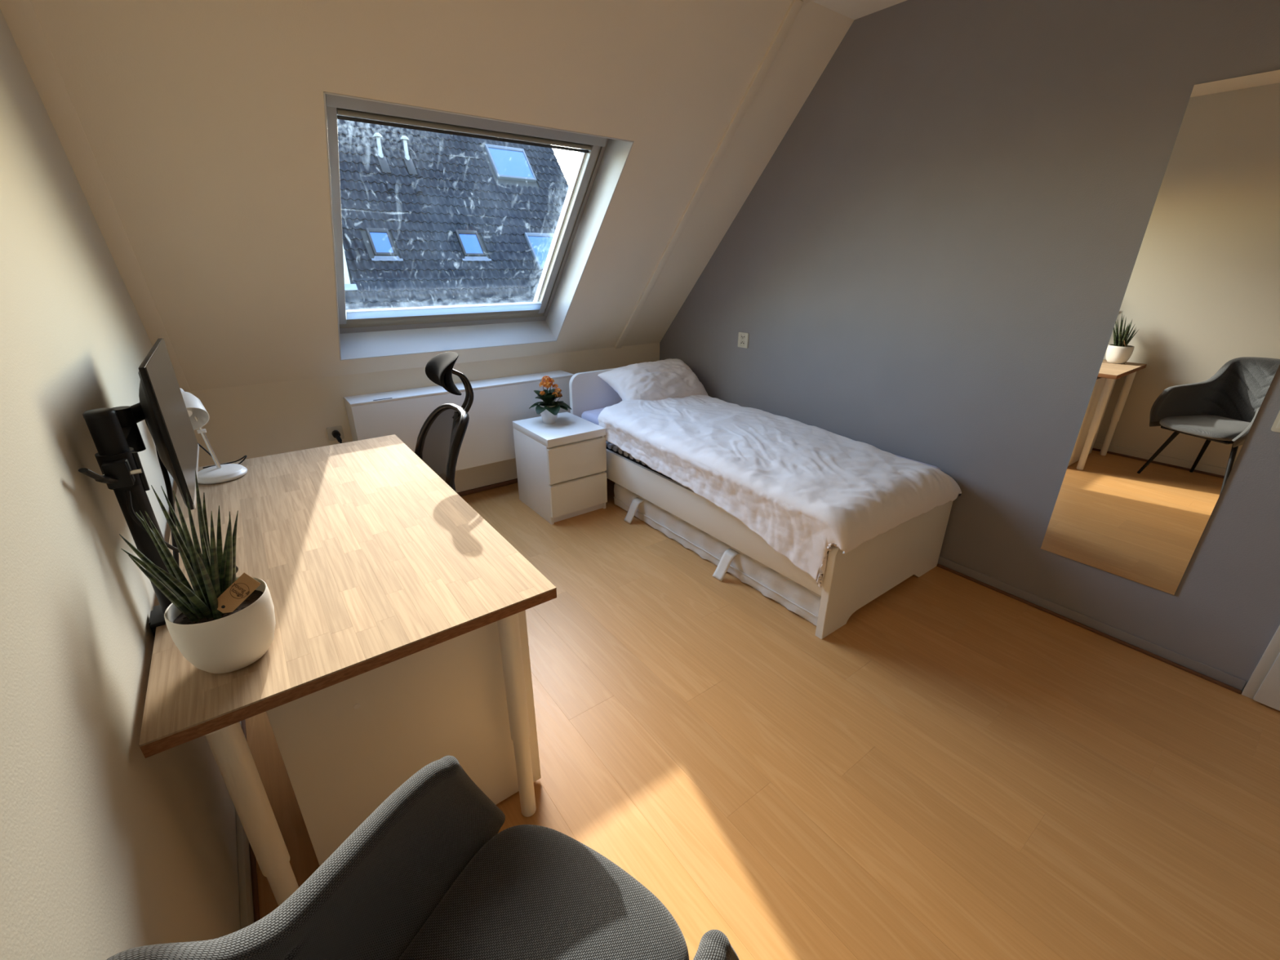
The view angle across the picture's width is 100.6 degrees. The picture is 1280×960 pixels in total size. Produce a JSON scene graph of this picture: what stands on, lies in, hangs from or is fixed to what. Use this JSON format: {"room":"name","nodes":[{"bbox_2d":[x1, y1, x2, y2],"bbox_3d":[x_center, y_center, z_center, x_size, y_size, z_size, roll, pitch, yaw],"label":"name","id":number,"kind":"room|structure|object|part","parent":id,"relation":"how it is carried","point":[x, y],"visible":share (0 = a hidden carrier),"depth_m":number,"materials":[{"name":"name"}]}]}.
{"room":"attic bedroom","nodes":[
{"label":"attic bedroom","id":0,"kind":"room"},
{"bbox_2d":[0,8,240,959],"bbox_3d":[-0.951,-0.165,0.648,0.150,3.000,5.450,-16,27,-34],"label":"wall","id":1,"kind":"structure","parent":0,"point":[107,849],"depth_m":0.89,"materials":[{"name":"beige paint"}]},
{"bbox_2d":[0,0,191,391],"bbox_3d":[-1.823,-0.988,1.762,0.075,1.686,1.453,-16,27,-34],"label":"ceiling beam","id":2,"kind":"structure","parent":1,"relation":"attached to","point":[21,19],"depth_m":1.69,"materials":[{"name":"paint"}]},
{"bbox_2d":[235,720,260,928],"bbox_3d":[-0.811,1.115,1.123,0.026,0.072,4.900,-16,27,-34],"label":"baseboard","id":3,"kind":"structure","parent":1,"relation":"attached to","point":[246,863],"depth_m":1.35,"materials":[{"name":"beige paint"}]},
{"bbox_2d":[187,342,659,493],"bbox_3d":[-1.108,-0.341,3.689,3.248,1.014,0.150,-16,27,-34],"label":"wall","id":4,"kind":"structure","parent":0,"point":[268,419],"depth_m":3.01,"materials":[{"name":"paint"}]},
{"bbox_2d":[326,425,344,440],"bbox_3d":[-1.764,-0.271,3.081,0.080,0.080,0.010,-16,27,-34],"label":"wall socket","id":5,"kind":"object","parent":4,"relation":"attached to","point":[330,429],"visible":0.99,"depth_m":3.07,"materials":[{"name":"beige plastic"}]},
{"bbox_2d":[332,430,342,443],"bbox_3d":[-1.798,0.008,3.106,0.204,0.575,0.081,-16,27,-34],"label":"plug","id":6,"kind":"object","parent":4,"relation":"attached to","point":[335,433],"visible":0.31,"depth_m":3.04,"materials":[{"name":"black plastic"}]},
{"bbox_3d":[-1.798,0.013,3.115,0.207,0.560,0.057,-10,25,-24],"label":"cord","id":7,"kind":"part","parent":6,"relation":"part of","materials":[{"name":"black plastic"}]},
{"bbox_2d":[343,369,573,471],"bbox_3d":[-1.077,-0.368,3.463,1.410,0.511,0.204,-16,27,-34],"label":"radiator cover","id":8,"kind":"object","parent":4,"relation":"attached to","point":[488,438],"visible":0.53,"depth_m":3.36,"materials":[{"name":"white metal"}]},
{"bbox_3d":[-1.640,-0.208,3.087,0.018,0.496,0.186,-16,27,-34],"label":"panel","id":9,"kind":"part","parent":8,"relation":"part of","materials":[{"name":"white"}]},
{"bbox_3d":[-1.076,-0.597,3.369,1.410,0.014,0.204,-16,27,-34],"label":"panel","id":10,"kind":"part","parent":8,"relation":"part of","materials":[{"name":"white metal"}]},
{"bbox_2d":[457,478,517,496],"bbox_3d":[-1.054,0.047,3.777,2.998,0.028,0.022,-16,27,-34],"label":"baseboard","id":11,"kind":"structure","parent":4,"relation":"attached to","point":[513,481],"depth_m":3.75,"materials":[{"name":"brown wood"}]},
{"bbox_2d":[30,0,854,391],"bbox_3d":[-0.624,-1.501,2.519,3.148,2.096,1.854,-16,27,-34],"label":"sloped ceiling","id":12,"kind":"structure","parent":0,"point":[202,122],"depth_m":2.12,"materials":[{"name":"paint"}]},
{"bbox_2d":[325,93,608,333],"bbox_3d":[-0.933,-1.333,2.816,1.335,1.089,0.954,-16,27,-34],"label":"window","id":13,"kind":"structure","parent":12,"relation":"in","point":[592,151],"depth_m":2.78,"materials":[{"name":"grey metal"}]},
{"bbox_3d":[-1.404,-1.156,2.467,0.036,0.901,0.780,-16,27,-34],"label":"blind rail","id":14,"kind":"part","parent":13,"relation":"part of","materials":[{"name":"grey metal"}]},
{"bbox_3d":[-1.172,-1.026,3.285,1.267,0.092,0.092,-16,27,-34],"label":"sash","id":15,"kind":"part","parent":13,"relation":"part of","materials":[{"name":"white"}]},
{"bbox_3d":[-1.197,-0.998,3.333,1.335,0.075,0.077,-16,27,-34],"label":"frame","id":16,"kind":"part","parent":13,"relation":"part of","materials":[{"name":"grey metal"}]},
{"bbox_3d":[-0.717,-1.624,2.361,1.161,0.139,0.131,-16,27,-34],"label":"sash","id":17,"kind":"part","parent":13,"relation":"part of","materials":[{"name":"white"}]},
{"bbox_2d":[336,107,591,150],"bbox_3d":[-0.716,-1.563,2.387,1.154,0.021,0.022,-16,27,-34],"label":"rolled blind","id":18,"kind":"object","parent":13,"relation":"attached to","point":[344,113],"depth_m":2.32,"materials":[{"name":"grey fabric"}]},
{"bbox_3d":[-0.443,-1.425,3.132,0.044,0.901,0.780,-16,27,-34],"label":"blind rail","id":19,"kind":"part","parent":13,"relation":"part of","materials":[{"name":"grey metal"}]},
{"bbox_3d":[-0.438,-1.485,3.122,0.066,0.972,0.850,-16,27,-34],"label":"sash","id":20,"kind":"part","parent":13,"relation":"part of","materials":[{"name":"white"}]},
{"bbox_3d":[-0.409,-1.481,3.177,0.028,1.025,0.895,-16,27,-34],"label":"frame","id":21,"kind":"part","parent":13,"relation":"part of","materials":[{"name":"grey metal"}]},
{"bbox_2d":[323,91,634,360],"bbox_3d":[-0.877,-1.228,2.777,1.335,1.170,1.044,-16,27,-34],"label":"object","id":22,"kind":"structure","parent":12,"relation":"attached to","point":[357,345],"depth_m":3.13,"materials":[{"name":"grey"}]},
{"bbox_2d":[614,0,804,348],"bbox_3d":[0.267,-1.567,3.204,0.055,1.692,1.461,-16,27,-34],"label":"ceiling beam","id":23,"kind":"structure","parent":12,"relation":"attached to","point":[795,6],"depth_m":2.87,"materials":[{"name":"paint"}]},
{"bbox_2d":[244,478,1279,959],"bbox_3d":[0.368,0.827,2.090,3.578,0.120,5.300,-16,27,-34],"label":"floor","id":24,"kind":"structure","parent":0,"point":[962,768],"depth_m":1.71,"materials":[{"name":"laminate"}]},
{"bbox_2d":[138,434,556,906],"bbox_3d":[-0.973,0.465,1.797,0.770,0.761,1.536,-16,27,-34],"label":"desk","id":25,"kind":"object","parent":24,"relation":"on","point":[367,559],"visible":0.78,"depth_m":1.32,"materials":[{"name":"brown wood"}]},
{"bbox_2d":[78,402,177,637],"bbox_3d":[-1.112,0.080,1.216,0.092,0.543,0.490,-14,26,-32],"label":"monitor stand","id":26,"kind":"object","parent":25,"relation":"attached to","point":[116,435],"visible":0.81,"depth_m":1.07,"materials":[{"name":"black metal"}]},
{"bbox_3d":[-1.009,-0.007,0.989,0.023,0.059,0.083,-8,24,-19],"label":"clamp lever","id":27,"kind":"part","parent":26,"relation":"part of","materials":[{"name":"black plastic"}]},
{"bbox_3d":[-1.105,-0.077,1.137,0.026,0.035,0.195,-16,27,-34],"label":"arm","id":28,"kind":"part","parent":26,"relation":"part of","materials":[{"name":"black"}]},
{"bbox_3d":[-1.176,-0.158,1.246,0.030,0.038,0.108,-5,23,-13],"label":"arm","id":29,"kind":"part","parent":26,"relation":"part of","materials":[{"name":"black"}]},
{"bbox_3d":[-0.999,-0.017,1.064,0.009,0.080,0.011,-5,23,-13],"label":"clamp lever","id":30,"kind":"part","parent":26,"relation":"part of","materials":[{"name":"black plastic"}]},
{"bbox_2d":[137,337,199,509],"bbox_3d":[-1.186,-0.159,1.329,0.049,0.320,0.540,-16,27,-34],"label":"monitor","id":31,"kind":"object","parent":26,"relation":"attached to","point":[162,402],"visible":1,"depth_m":1.20,"materials":[{"name":"black plastic"}]},
{"bbox_2d":[155,448,179,566],"bbox_3d":[-1.146,0.063,1.292,0.027,0.360,0.214,-9,24,-21],"label":"cable","id":32,"kind":"object","parent":31,"relation":"attached to","point":[166,476],"visible":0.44,"depth_m":1.29,"materials":[{"name":"black plastic"}]},
{"bbox_2d":[124,490,238,573],"bbox_3d":[-1.005,0.134,1.187,0.037,0.306,0.198,1,22,1],"label":"power cable","id":33,"kind":"object","parent":26,"relation":"hanging from","point":[129,503],"visible":0.4,"depth_m":1.06,"materials":[{"name":"black plastic"}]},
{"bbox_2d":[119,470,275,673],"bbox_3d":[-0.827,0.179,0.998,0.190,0.377,0.186,-16,27,-34],"label":"snake plant","id":34,"kind":"object","parent":25,"relation":"on","point":[225,624],"visible":1,"depth_m":0.99,"materials":[{"name":"green plant"}]},
{"bbox_3d":[-0.808,0.291,1.043,0.161,0.136,0.161,-16,27,-34],"label":"pot","id":35,"kind":"part","parent":34,"relation":"part of","materials":[{"name":"white ceramic"}]},
{"bbox_2d":[230,582,248,599],"bbox_3d":[-0.762,0.211,1.012,0.030,0.028,0.012,-16,27,-34],"label":"print","id":36,"kind":"object","parent":34,"relation":"on","point":[237,590],"depth_m":1.01,"materials":[{"name":"brown"}]},
{"bbox_2d":[179,387,247,484],"bbox_3d":[-1.558,-0.171,1.906,0.192,0.328,0.222,-16,27,-34],"label":"desk lamp","id":37,"kind":"object","parent":25,"relation":"on","point":[198,415],"visible":0.64,"depth_m":1.89,"materials":[{"name":"white metal"}]},
{"bbox_3d":[-1.579,-0.251,1.836,0.051,0.069,0.076,-16,27,-34],"label":"bulb","id":38,"kind":"part","parent":37,"relation":"part of","materials":[{"name":"white"}]},
{"bbox_3d":[-1.572,-0.241,1.837,0.125,0.146,0.154,-16,27,-34],"label":"lamp shade","id":39,"kind":"part","parent":37,"relation":"part of","materials":[{"name":"white metal"}]},
{"bbox_3d":[-1.588,-0.140,1.920,0.032,0.202,0.056,15,26,31],"label":"cord","id":40,"kind":"part","parent":37,"relation":"part of","materials":[{"name":"black plastic"}]},
{"bbox_3d":[-1.554,-0.109,1.927,0.032,0.144,0.014,-1,22,-2],"label":"stem","id":41,"kind":"part","parent":37,"relation":"part of","materials":[{"name":"silver metal"}]},
{"bbox_3d":[-1.589,-0.070,2.039,0.132,0.036,0.088,6,23,13],"label":"cord","id":42,"kind":"part","parent":37,"relation":"part of","materials":[{"name":"black plastic"}]},
{"bbox_3d":[-0.777,0.428,0.976,0.100,0.006,0.100,-16,27,-34],"label":"fixing plate","id":43,"kind":"part","parent":25,"relation":"part of","materials":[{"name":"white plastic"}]},
{"bbox_3d":[-0.778,0.625,1.057,0.051,0.430,0.051,-16,27,-34],"label":"leg","id":44,"kind":"part","parent":25,"relation":"part of","materials":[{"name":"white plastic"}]},
{"bbox_3d":[-0.325,0.498,1.370,0.051,0.430,0.051,-16,27,-34],"label":"leg","id":45,"kind":"part","parent":25,"relation":"part of","materials":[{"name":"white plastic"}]},
{"bbox_2d":[266,609,541,866],"bbox_3d":[-0.646,0.622,1.496,0.579,0.702,0.366,-16,27,-34],"label":"drawer unit","id":46,"kind":"object","parent":24,"relation":"on","point":[345,747],"visible":0.44,"depth_m":1.29,"materials":[{"name":"white wood"}]},
{"bbox_2d":[106,755,739,959],"bbox_3d":[-0.229,0.818,0.768,0.599,0.903,0.627,14,26,30],"label":"armchair","id":47,"kind":"object","parent":24,"relation":"on","point":[429,873],"visible":1,"depth_m":0.88,"materials":[{"name":"grey fabric"}]},
{"bbox_2d":[398,824,688,959],"bbox_3d":[-0.201,0.808,0.806,0.439,0.086,0.532,13,26,29],"label":"seat cushion","id":48,"kind":"object","parent":47,"relation":"on","point":[522,891],"depth_m":0.91,"materials":[{"name":"grey fabric"}]},
{"bbox_2d":[414,351,473,492],"bbox_3d":[-0.940,0.091,2.175,0.595,1.166,0.573,-16,27,-34],"label":"office chair","id":49,"kind":"object","parent":24,"relation":"on","point":[440,438],"visible":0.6,"depth_m":2.15,"materials":[{"name":"black plastic"}]},
{"bbox_3d":[-0.793,-0.065,2.196,0.156,0.440,0.466,-16,27,-34],"label":"backrest","id":50,"kind":"part","parent":49,"relation":"part of","materials":[{"name":"grey"}]},
{"bbox_3d":[-0.793,-0.066,2.196,0.188,0.465,0.490,-16,27,-34],"label":"backrest frame","id":51,"kind":"part","parent":49,"relation":"part of","materials":[{"name":"black plastic"}]},
{"bbox_2d":[512,411,607,524],"bbox_3d":[-0.514,-0.092,3.436,0.400,0.550,0.480,-16,27,-34],"label":"nightstand","id":52,"kind":"object","parent":24,"relation":"on","point":[561,465],"visible":1,"depth_m":3.27,"materials":[{"name":"white paint"}]},
{"bbox_3d":[-0.673,-0.031,3.345,0.018,0.505,0.462,-16,27,-34],"label":"panel","id":53,"kind":"part","parent":52,"relation":"part of","materials":[{"name":"white paint"}]},
{"bbox_2d":[528,375,571,424],"bbox_3d":[-0.557,-0.502,3.315,0.249,0.299,0.266,-16,27,-34],"label":"flowering plant","id":54,"kind":"object","parent":52,"relation":"on","point":[548,409],"visible":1,"depth_m":3.29,"materials":[{"name":"green plant"}]},
{"bbox_3d":[-0.572,-0.421,3.353,0.129,0.121,0.129,-16,27,-34],"label":"pot","id":55,"kind":"part","parent":54,"relation":"part of","materials":[{"name":"white ceramic"}]},
{"bbox_3d":[-0.513,-0.326,3.340,0.400,0.045,0.480,-16,27,-34],"label":"panel","id":56,"kind":"part","parent":52,"relation":"part of","materials":[{"name":"white paint"}]},
{"bbox_3d":[-0.376,-0.119,3.225,0.398,0.218,0.018,-16,27,-34],"label":"drawer","id":57,"kind":"part","parent":52,"relation":"part of","materials":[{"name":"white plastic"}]},
{"bbox_3d":[-0.377,0.090,3.311,0.398,0.206,0.018,-16,27,-34],"label":"drawer","id":58,"kind":"part","parent":52,"relation":"part of","materials":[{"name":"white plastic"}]},
{"bbox_3d":[-0.366,-0.117,3.557,0.018,0.505,0.462,-16,27,-34],"label":"panel","id":59,"kind":"part","parent":52,"relation":"part of","materials":[{"name":"white paint"}]},
{"bbox_2d":[613,482,828,625],"bbox_3d":[0.628,0.241,3.141,0.976,0.163,1.595,-16,27,-34],"label":"drawer","id":60,"kind":"object","parent":24,"relation":"on","point":[797,598],"visible":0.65,"depth_m":2.71,"materials":[{"name":"white wood"}]},
{"bbox_2d":[568,368,952,639],"bbox_3d":[0.555,-0.122,3.188,1.005,0.803,2.108,-16,27,-34],"label":"bed","id":61,"kind":"object","parent":24,"relation":"on","point":[852,580],"visible":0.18,"depth_m":2.58,"materials":[{"name":"white paint"}]},
{"bbox_3d":[-0.065,-0.441,3.956,1.005,0.803,0.036,-16,27,-34],"label":"headboard","id":62,"kind":"part","parent":61,"relation":"part of","materials":[{"name":"white paint"}]},
{"bbox_3d":[0.169,0.091,2.966,0.020,0.191,2.036,-16,27,-34],"label":"rail","id":63,"kind":"part","parent":61,"relation":"part of","materials":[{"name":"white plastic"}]},
{"bbox_2d":[581,407,941,470],"bbox_3d":[0.557,-0.206,3.165,0.930,0.135,2.011,-16,27,-34],"label":"mattress","id":64,"kind":"object","parent":61,"relation":"on","point":[592,415],"visible":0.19,"depth_m":3.54,"materials":[{"name":"white fabric"}]},
{"bbox_2d":[597,358,708,400],"bbox_3d":[0.109,-0.658,3.737,0.742,0.328,0.398,-16,27,-34],"label":"pillow","id":65,"kind":"object","parent":64,"relation":"on","point":[660,380],"visible":0.8,"depth_m":3.60,"materials":[{"name":"white fabric"}]},
{"bbox_2d":[597,394,961,587],"bbox_3d":[0.618,-0.125,3.049,1.028,0.414,1.927,-16,27,-34],"label":"duvet","id":66,"kind":"object","parent":64,"relation":"on","point":[806,490],"visible":0.97,"depth_m":2.53,"materials":[{"name":"white fabric"}]},
{"bbox_3d":[1.173,0.353,2.486,1.005,0.462,0.036,-16,27,-34],"label":"footboard","id":67,"kind":"part","parent":61,"relation":"part of","materials":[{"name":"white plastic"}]},
{"bbox_2d":[809,0,906,19],"bbox_3d":[0.870,-1.400,0.401,3.248,0.120,3.564,-16,27,-34],"label":"ceiling","id":68,"kind":"structure","parent":0,"point":[852,9],"depth_m":2.43,"materials":[{"name":"paint"}]},
{"bbox_2d":[659,0,1279,691],"bbox_3d":[1.613,-0.882,2.421,0.150,3.000,5.450,-16,27,-34],"label":"wall","id":69,"kind":"structure","parent":0,"point":[933,262],"depth_m":2.37,"materials":[{"name":"grey paint"}]},
{"bbox_2d":[737,332,749,348],"bbox_3d":[0.694,-0.941,3.579,0.012,0.098,0.090,-16,27,-34],"label":"wall socket","id":70,"kind":"object","parent":69,"relation":"attached to","point":[743,338],"visible":1,"depth_m":3.57,"materials":[{"name":"beige plastic"}]},
{"bbox_2d":[936,555,1246,693],"bbox_3d":[1.207,0.236,3.306,0.020,0.055,3.540,-16,27,-34],"label":"baseboard","id":71,"kind":"structure","parent":69,"relation":"attached to","point":[1233,683],"depth_m":2.31,"materials":[{"name":"grey paint"}]},
{"bbox_2d":[1040,69,1279,595],"bbox_3d":[1.977,-0.430,1.934,0.008,1.759,0.456,-16,27,-34],"label":"wall mirror","id":72,"kind":"object","parent":69,"relation":"attached to","point":[1191,360],"visible":1,"depth_m":1.92,"materials":[{"name":"grey mirror"}]},
{"bbox_2d":[1241,624,1279,711],"bbox_3d":[2.543,-0.038,1.218,0.109,2.160,0.978,-16,27,-34],"label":"door","id":73,"kind":"structure","parent":69,"relation":"in","point":[1263,686],"depth_m":1.92,"materials":[{"name":"beige paint"}]},
{"bbox_2d":[1271,410,1279,432],"bbox_3d":[2.161,-0.192,1.759,0.013,0.080,0.080,-16,27,-34],"label":"light switch","id":74,"kind":"object","parent":69,"relation":"attached to","point":[1276,426],"visible":1,"depth_m":1.79,"materials":[{"name":"beige plastic"}]},
{"label":"outside","id":75,"kind":"structure","parent":0,"visible":0},
{"bbox_3d":[-9.264,-4.327,29.111,140.000,0.200,130.000,-16,27,-34],"label":"ground","id":76,"kind":"structure","parent":75,"visible":0},
{"bbox_2d":[337,115,568,310],"bbox_3d":[-8.694,-6.264,18.173,12.657,11.701,12.070,-16,27,-34],"label":"house","id":77,"kind":"structure","parent":76,"relation":"on","point":[428,218],"depth_m":15.89,"materials":[{"name":"black"}]},
{"bbox_3d":[-7.315,-6.455,14.480,0.060,0.772,0.680,-16,27,-34],"label":"frame","id":78,"kind":"part","parent":77,"relation":"part of","materials":[{"name":"black metal"}]},
{"bbox_3d":[-7.260,-6.855,14.689,0.440,0.189,0.192,-16,27,-34],"label":"frame","id":79,"kind":"part","parent":77,"relation":"part of","materials":[{"name":"black metal"}]},
{"bbox_3d":[-7.090,-6.500,14.588,0.440,0.543,0.464,-16,27,-34],"label":"pane","id":80,"kind":"part","parent":77,"relation":"part of","materials":[{"name":"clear glass"}]},
{"bbox_2d":[373,133,391,173],"bbox_3d":[-7.541,-9.537,15.526,0.250,1.066,0.536,-16,27,-34],"label":"vent","id":81,"kind":"object","parent":77,"relation":"attached to","point":[380,156],"depth_m":15.57,"materials":[{"name":"grey metal"}]},
{"bbox_3d":[-6.960,-6.144,14.544,0.440,0.151,0.160,-16,27,-34],"label":"frame","id":82,"kind":"part","parent":77,"relation":"part of","materials":[{"name":"black metal"}]},
{"bbox_3d":[-6.914,-6.567,14.757,0.060,0.772,0.680,-16,27,-34],"label":"frame","id":83,"kind":"part","parent":77,"relation":"part of","materials":[{"name":"black metal"}]},
{"bbox_2d":[400,135,417,175],"bbox_3d":[-6.947,-9.724,15.945,0.250,1.066,0.536,-16,27,-34],"label":"vent","id":84,"kind":"object","parent":77,"relation":"attached to","point":[410,166],"depth_m":15.98,"materials":[{"name":"grey metal"}]},
{"bbox_3d":[-5.345,-7.031,15.854,0.060,0.795,0.700,-16,27,-34],"label":"frame","id":85,"kind":"part","parent":77,"relation":"part of","materials":[{"name":"black metal"}]},
{"bbox_3d":[-5.259,-7.455,16.090,0.530,0.189,0.192,-16,27,-34],"label":"frame","id":86,"kind":"part","parent":77,"relation":"part of","materials":[{"name":"black metal"}]},
{"bbox_3d":[-5.084,-7.086,15.986,0.530,0.566,0.483,-16,27,-34],"label":"pane","id":87,"kind":"part","parent":77,"relation":"part of","materials":[{"name":"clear glass"}]},
{"bbox_3d":[-4.948,-6.717,15.940,0.530,0.151,0.160,-16,27,-34],"label":"frame","id":88,"kind":"part","parent":77,"relation":"part of","materials":[{"name":"black metal"}]},
{"bbox_3d":[-4.872,-7.163,16.181,0.060,0.795,0.700,-16,27,-34],"label":"frame","id":89,"kind":"part","parent":77,"relation":"part of","materials":[{"name":"black metal"}]},
{"bbox_3d":[-4.918,-10.572,17.665,0.060,1.132,0.982,-16,27,-34],"label":"frame","id":90,"kind":"part","parent":77,"relation":"part of","materials":[{"name":"grey metal"}]},
{"bbox_3d":[-4.619,-11.278,18.147,1.270,0.189,0.192,-16,27,-34],"label":"frame","id":91,"kind":"part","parent":77,"relation":"part of","materials":[{"name":"grey"}]},
{"bbox_3d":[-4.360,-10.710,18.003,1.270,0.904,0.766,-16,27,-34],"label":"pane","id":92,"kind":"part","parent":77,"relation":"part of","materials":[{"name":"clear glass"}]},
{"bbox_3d":[-4.141,-10.142,17.915,1.270,0.151,0.160,-16,27,-34],"label":"frame","id":93,"kind":"part","parent":77,"relation":"part of","materials":[{"name":"grey metal"}]},
{"bbox_3d":[-3.852,-10.870,18.402,0.060,1.132,0.982,-16,27,-34],"label":"frame","id":94,"kind":"part","parent":77,"relation":"part of","materials":[{"name":"grey metal"}]},
{"bbox_3d":[-3.448,-7.313,17.056,0.060,1.170,1.015,-16,27,-34],"label":"frame","id":95,"kind":"part","parent":77,"relation":"part of","materials":[{"name":"grey"}]},
{"bbox_3d":[-3.183,-8.035,17.526,1.210,0.189,0.192,-16,27,-34],"label":"frame","id":96,"kind":"part","parent":77,"relation":"part of","materials":[{"name":"grey"}]},
{"bbox_3d":[-2.914,-7.445,17.377,1.210,0.942,0.798,-16,27,-34],"label":"pane","id":97,"kind":"part","parent":77,"relation":"part of","materials":[{"name":"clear glass"}]}
]}

